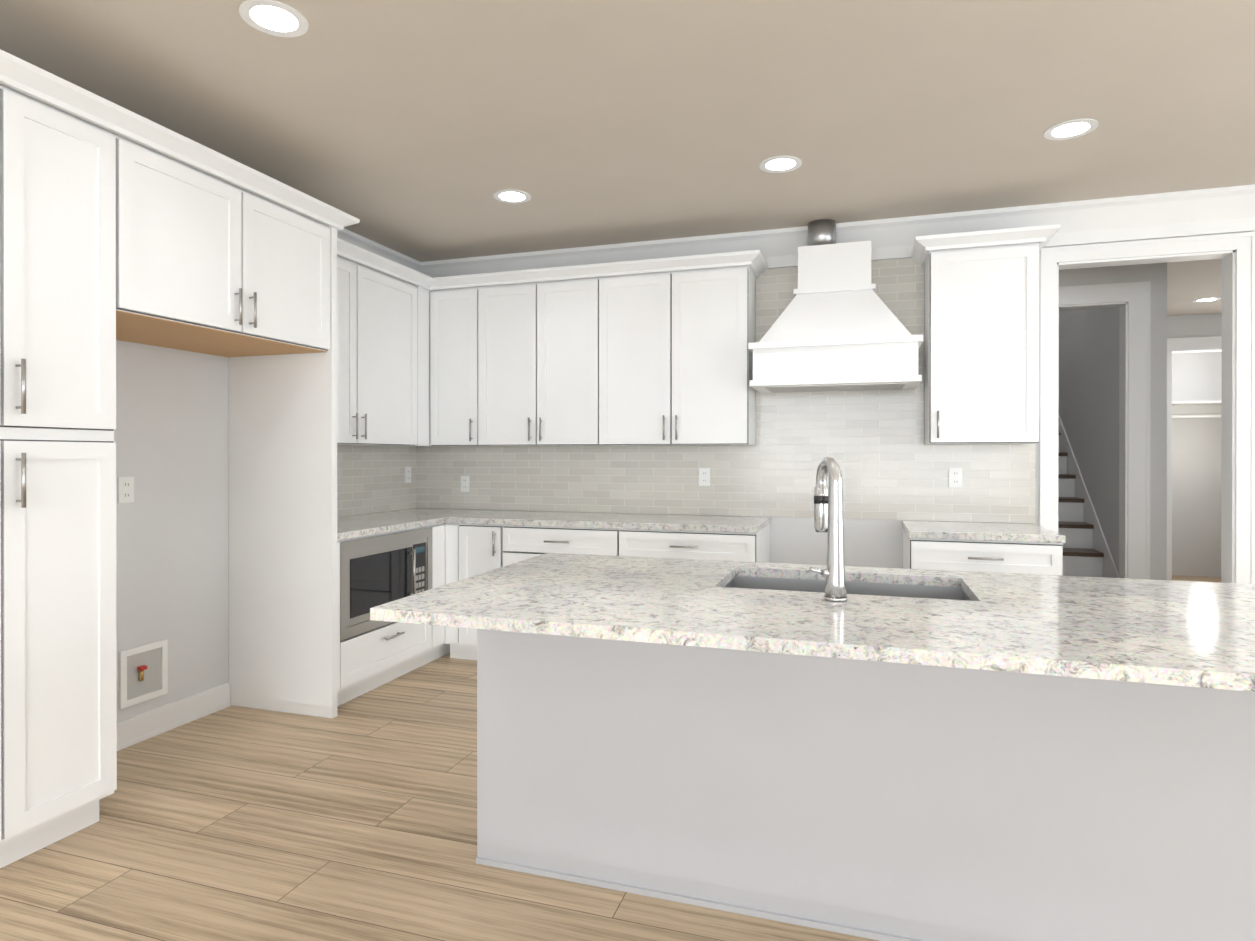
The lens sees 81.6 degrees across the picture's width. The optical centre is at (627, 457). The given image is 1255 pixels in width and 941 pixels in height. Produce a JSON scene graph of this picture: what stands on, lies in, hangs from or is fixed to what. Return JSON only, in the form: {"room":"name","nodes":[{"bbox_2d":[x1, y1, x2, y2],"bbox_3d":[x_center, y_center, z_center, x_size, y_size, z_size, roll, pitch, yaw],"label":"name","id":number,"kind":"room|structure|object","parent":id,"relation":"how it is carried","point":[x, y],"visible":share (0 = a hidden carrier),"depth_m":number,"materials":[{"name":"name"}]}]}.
{"room":"kitchen","nodes":[
{"label":"kitchen","id":0,"kind":"room"},
{"bbox_2d":[114,340,411,721],"bbox_3d":[-2.978,-0.050,1.192,0.120,2.700,9.120,0,0,18],"label":"wall","id":1,"kind":"structure","parent":0,"point":[172,521],"depth_m":3.50,"materials":[{"name":"grey paint"}]},
{"bbox_2d":[118,477,133,502],"bbox_3d":[-2.250,0.145,3.264,0.008,0.116,0.072,0,0,18],"label":"outlet","id":2,"kind":"object","parent":1,"relation":"attached to","point":[125,489],"visible":1,"depth_m":3.26,"materials":[{"name":"white plastic"}]},
{"bbox_2d":[119,639,167,708],"bbox_3d":[-2.214,0.992,3.344,0.030,0.255,0.230,0,0,18],"label":"outlet box","id":3,"kind":"object","parent":1,"relation":"attached to","point":[143,672],"visible":1,"depth_m":3.34,"materials":[{"name":"white plastic"}]},
{"bbox_2d":[124,138,335,360],"bbox_3d":[-1.939,-0.835,3.178,0.648,0.620,1.086,0,0,18],"label":"upper cabinet","id":4,"kind":"object","parent":1,"relation":"attached to","point":[213,266],"depth_m":3.02,"materials":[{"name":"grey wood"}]},
{"bbox_2d":[337,256,368,445],"bbox_3d":[-1.820,-0.612,4.082,0.328,1.070,0.624,0,0,18],"label":"upper cabinet","id":5,"kind":"object","parent":1,"relation":"attached to","point":[352,277],"depth_m":4.23,"materials":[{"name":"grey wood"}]},
{"bbox_2d":[337,445,416,516],"bbox_3d":[-1.822,0.150,4.608,0.008,0.453,1.620,0,0,18],"label":"backsplash","id":6,"kind":"structure","parent":1,"relation":"attached to","point":[370,479],"depth_m":4.93,"materials":[{"name":"tile"}]},
{"bbox_2d":[405,467,410,482],"bbox_3d":[-1.596,0.126,5.292,0.008,0.116,0.072,0,0,18],"label":"electrical outlet","id":7,"kind":"object","parent":6,"relation":"attached to","point":[407,474],"visible":1,"depth_m":5.29,"materials":[{"name":"white plastic"}]},
{"bbox_2d":[369,268,412,446],"bbox_3d":[-1.660,-0.613,4.584,0.328,1.070,0.678,0,0,18],"label":"upper cabinet","id":8,"kind":"object","parent":1,"relation":"attached to","point":[390,298],"depth_m":4.59,"materials":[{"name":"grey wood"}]},
{"bbox_2d":[413,285,436,446],"bbox_3d":[-1.513,-0.614,4.937,0.394,1.070,0.209,0,0,18],"label":"upper cabinet","id":9,"kind":"object","parent":1,"relation":"attached to","point":[424,301],"depth_m":4.93,"materials":[{"name":"white wood"}]},
{"bbox_2d":[117,232,1254,750],"bbox_3d":[1.101,0.053,1.940,7.200,2.490,13.021,0,0,18],"label":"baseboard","id":10,"kind":"structure","parent":1,"relation":"attached to","point":[1235,340],"depth_m":4.11,"materials":[{"name":"white wood"}]},
{"bbox_2d":[337,184,1254,289],"bbox_3d":[0.491,-1.292,0.021,7.200,0.209,9.000,0,0,18],"label":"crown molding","id":11,"kind":"structure","parent":1,"relation":"attached to","point":[1220,210],"depth_m":4.23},
{"bbox_2d":[0,575,1220,940],"bbox_3d":[1.434,1.346,2.823,7.900,0.100,15.500,0,0,18],"label":"floor","id":12,"kind":"structure","parent":0,"point":[356,819],"depth_m":2.38,"materials":[{"name":"brown wood"}]},
{"bbox_2d":[0,85,123,867],"bbox_3d":[-2.215,0.077,2.317,0.648,2.440,0.725,0,0,18],"label":"tall cabinet","id":13,"kind":"object","parent":12,"relation":"on","point":[108,239],"depth_m":2.38,"materials":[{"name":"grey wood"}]},
{"bbox_2d":[337,526,436,706],"bbox_3d":[-1.633,0.862,4.145,0.648,0.861,0.850,0,0,18],"label":"base cabinet","id":14,"kind":"object","parent":12,"relation":"on","point":[368,661],"depth_m":4.01,"materials":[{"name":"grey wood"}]},
{"bbox_2d":[340,527,431,640],"bbox_3d":[-1.586,0.676,4.140,0.623,0.494,0.828,0,0,18],"label":"microwave","id":15,"kind":"object","parent":14,"relation":"in","point":[379,570],"visible":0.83,"depth_m":3.96,"materials":[{"name":"silver plastic"}]},
{"bbox_2d":[429,523,444,657],"bbox_3d":[-1.482,0.861,4.618,0.648,0.861,0.144,0,0,18],"label":"base cabinet","id":16,"kind":"object","parent":12,"relation":"on","point":[440,527],"depth_m":4.55,"materials":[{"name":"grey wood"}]},
{"bbox_2d":[445,523,500,659],"bbox_3d":[-0.874,0.854,4.842,0.415,0.874,0.648,0,0,18],"label":"base cabinet","id":17,"kind":"object","parent":12,"relation":"on","point":[471,550],"depth_m":4.55,"materials":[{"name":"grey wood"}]},
{"bbox_2d":[337,512,444,540],"bbox_3d":[-1.608,0.397,4.210,0.656,0.038,0.990,0,0,18],"label":"countertop","id":18,"kind":"structure","parent":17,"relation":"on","point":[356,526],"depth_m":4.29,"materials":[{"name":"white stone"}]},
{"bbox_2d":[501,525,620,566],"bbox_3d":[-0.347,0.854,4.674,0.820,0.874,0.648,0,0,18],"label":"base cabinet","id":19,"kind":"object","parent":12,"relation":"on","point":[518,543],"depth_m":4.36,"materials":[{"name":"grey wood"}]},
{"bbox_2d":[386,508,770,532],"bbox_3d":[-0.430,0.396,4.696,2.604,0.038,0.652,0,0,18],"label":"countertop","id":20,"kind":"structure","parent":19,"relation":"on","point":[703,523],"depth_m":4.44,"materials":[{"name":"white stone"}]},
{"bbox_2d":[621,524,769,562],"bbox_3d":[0.424,0.855,4.429,0.800,0.874,0.648,0,0,18],"label":"base cabinet","id":21,"kind":"object","parent":12,"relation":"on","point":[722,546],"depth_m":4.12,"materials":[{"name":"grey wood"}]},
{"bbox_2d":[476,565,1254,940],"bbox_3d":[0.963,0.853,2.174,2.846,0.888,0.600,0,0,18],"label":"kitchen island","id":22,"kind":"object","parent":12,"relation":"on","point":[914,755],"depth_m":1.95,"materials":[{"name":"paint"}]},
{"bbox_2d":[370,553,741,644],"bbox_3d":[-0.116,0.392,2.228,0.766,0.030,1.090,0,0,18],"label":"island countertop","id":23,"kind":"structure","parent":22,"relation":"on","point":[640,600],"depth_m":1.95,"materials":[{"name":"white stone"}]},
{"bbox_2d":[809,456,846,601],"bbox_3d":[0.549,0.187,1.981,0.097,0.380,0.154,0,0,18],"label":"faucet","id":24,"kind":"object","parent":22,"relation":"on","point":[828,510],"visible":1,"depth_m":1.92,"materials":[{"name":"silver metal"}]},
{"bbox_2d":[954,571,1254,692],"bbox_3d":[1.594,0.393,1.684,1.406,0.030,1.090,0,0,18],"label":"island countertop","id":25,"kind":"structure","parent":22,"relation":"on","point":[1180,634],"depth_m":1.64,"materials":[{"name":"white stone"}]},
{"bbox_2d":[903,529,1062,575],"bbox_3d":[1.886,0.856,3.943,0.700,0.874,0.684,0,0,18],"label":"base cabinet","id":26,"kind":"object","parent":12,"relation":"on","point":[1040,558],"visible":0.23,"depth_m":3.65,"materials":[{"name":"white wood"}]},
{"bbox_2d":[902,520,1064,542],"bbox_3d":[1.891,0.398,3.957,0.712,0.038,0.652,0,0,18],"label":"countertop","id":27,"kind":"structure","parent":26,"relation":"on","point":[1013,532],"depth_m":3.73,"materials":[{"name":"white stone"}]},
{"bbox_2d":[1058,412,1118,577],"bbox_3d":[3.600,-0.384,7.048,0.950,3.339,4.030,0,0,18],"label":"stairs","id":28,"kind":"structure","parent":12,"relation":"on","point":[1086,551],"depth_m":5.78,"materials":[{"name":"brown wood"}]},
{"bbox_2d":[0,0,1254,315],"bbox_3d":[1.434,-2.754,2.814,7.900,2.700,15.500,0,0,18],"label":"ceiling","id":29,"kind":"structure","parent":0,"point":[422,130],"depth_m":2.88,"materials":[{"name":"paint"}]},
{"bbox_2d":[239,0,308,36],"bbox_3d":[-1.127,-1.400,2.321,0.201,0.003,0.201,0,0,18],"label":"recessed light","id":30,"kind":"object","parent":29,"relation":"in","point":[277,17],"visible":1,"depth_m":2.32,"materials":[{"name":"white plastic"}]},
{"bbox_2d":[493,189,530,202],"bbox_3d":[-0.620,-1.403,3.912,0.201,0.003,0.201,0,0,18],"label":"recessed light","id":31,"kind":"object","parent":29,"relation":"in","point":[512,196],"visible":1,"depth_m":3.91,"materials":[{"name":"white plastic"}]},
{"bbox_2d":[759,156,801,172],"bbox_3d":[0.733,-1.402,3.481,0.201,0.003,0.201,0,0,18],"label":"recessed light","id":32,"kind":"object","parent":29,"relation":"in","point":[778,164],"visible":1,"depth_m":3.48,"materials":[{"name":"white plastic"}]},
{"bbox_2d":[1044,119,1098,139],"bbox_3d":[1.895,-1.402,3.111,0.201,0.003,0.201,0,0,18],"label":"recessed light","id":33,"kind":"object","parent":29,"relation":"in","point":[1070,129],"visible":1,"depth_m":3.11,"materials":[{"name":"white plastic"}]},
{"bbox_2d":[1193,297,1220,301],"bbox_3d":[5.180,-1.409,6.504,0.201,0.003,0.201,0,0,18],"label":"recessed light","id":34,"kind":"object","parent":29,"relation":"in","point":[1208,299],"visible":0.94,"depth_m":6.49,"materials":[{"name":"white plastic"}]},
{"bbox_2d":[435,231,1254,568],"bbox_3d":[1.933,-0.057,4.351,7.320,2.700,0.120,0,0,18],"label":"wall","id":35,"kind":"structure","parent":0,"point":[867,541],"depth_m":4.46,"materials":[{"name":"grey paint"}]},
{"bbox_2d":[437,286,484,446],"bbox_3d":[-1.112,-0.614,5.083,0.454,1.070,0.328,0,0,18],"label":"upper cabinet","id":36,"kind":"object","parent":35,"relation":"attached to","point":[460,311],"depth_m":4.92,"materials":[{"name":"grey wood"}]},
{"bbox_2d":[485,277,608,445],"bbox_3d":[-0.545,-0.614,4.902,0.984,1.070,0.328,0,0,18],"label":"upper cabinet","id":37,"kind":"object","parent":35,"relation":"attached to","point":[547,343],"depth_m":4.73,"materials":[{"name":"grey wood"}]},
{"bbox_2d":[0,49,1060,290],"bbox_3d":[-0.146,-1.172,3.068,4.129,0.065,3.574,0,0,18],"label":"crown molding","id":38,"kind":"structure","parent":37,"relation":"attached to","point":[38,83],"depth_m":3.48,"materials":[{"name":"white wood"}]},
{"bbox_2d":[609,266,755,445],"bbox_3d":[0.287,-0.613,4.637,1.010,1.070,0.328,0,0,18],"label":"upper cabinet","id":39,"kind":"object","parent":35,"relation":"attached to","point":[658,359],"depth_m":4.46,"materials":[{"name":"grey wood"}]},
{"bbox_2d":[417,258,1035,522],"bbox_3d":[0.379,-0.409,4.777,4.099,1.569,0.008,0,0,18],"label":"backsplash","id":40,"kind":"structure","parent":35,"relation":"attached to","point":[892,466],"depth_m":4.57,"materials":[{"name":"tile"}]},
{"bbox_2d":[461,476,469,491],"bbox_3d":[-1.177,0.191,5.266,0.072,0.116,0.008,0,0,18],"label":"electrical outlet","id":41,"kind":"object","parent":40,"relation":"attached to","point":[465,483],"visible":1,"depth_m":5.26,"materials":[{"name":"white plastic"}]},
{"bbox_2d":[699,468,709,485],"bbox_3d":[0.500,0.127,4.731,0.072,0.116,0.008,0,0,18],"label":"electrical outlet","id":42,"kind":"object","parent":40,"relation":"attached to","point":[704,476],"visible":1,"depth_m":4.73,"materials":[{"name":"white plastic"}]},
{"bbox_2d":[949,468,961,486],"bbox_3d":[1.930,0.118,4.276,0.072,0.116,0.008,0,0,18],"label":"electrical outlet","id":43,"kind":"object","parent":40,"relation":"attached to","point":[955,477],"visible":1,"depth_m":4.27,"materials":[{"name":"white plastic"}]},
{"bbox_2d":[748,219,922,392],"bbox_3d":[1.205,-0.905,4.239,0.924,1.001,0.512,0,0,18],"label":"range hood","id":44,"kind":"object","parent":35,"relation":"attached to","point":[837,325],"visible":1,"depth_m":4.11,"materials":[{"name":"white wood"}]},
{"bbox_2d":[924,242,1039,443],"bbox_3d":[1.975,-0.612,4.080,0.545,1.070,0.364,0,0,18],"label":"upper cabinet","id":45,"kind":"object","parent":35,"relation":"attached to","point":[982,345],"visible":1,"depth_m":3.95,"materials":[{"name":"white wood"}]},
{"bbox_2d":[1058,265,1133,572],"bbox_3d":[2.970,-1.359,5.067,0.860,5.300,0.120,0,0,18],"label":"wall","id":46,"kind":"structure","parent":0,"point":[1088,410],"depth_m":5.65,"materials":[{"name":"grey paint"}]},
{"bbox_2d":[1134,262,1169,579],"bbox_3d":[4.160,-1.363,6.960,0.180,5.300,4.450,0,0,18],"label":"wall","id":47,"kind":"structure","parent":0,"point":[1156,273],"depth_m":4.83,"materials":[{"name":"grey paint"}]},
{"bbox_2d":[1170,313,1221,576],"bbox_3d":[5.551,-1.364,7.288,2.210,5.300,0.120,0,0,18],"label":"wall","id":48,"kind":"structure","parent":0,"point":[1196,376],"depth_m":7.87,"materials":[{"name":"grey paint"}]},
{"bbox_2d":[1172,400,1221,417],"bbox_3d":[5.986,-0.426,7.717,0.994,0.322,0.397,0,0,18],"label":"closet shelf","id":49,"kind":"object","parent":48,"relation":"attached to","point":[1188,407],"visible":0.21,"depth_m":7.79,"materials":[{"name":"white wood"}]}
]}

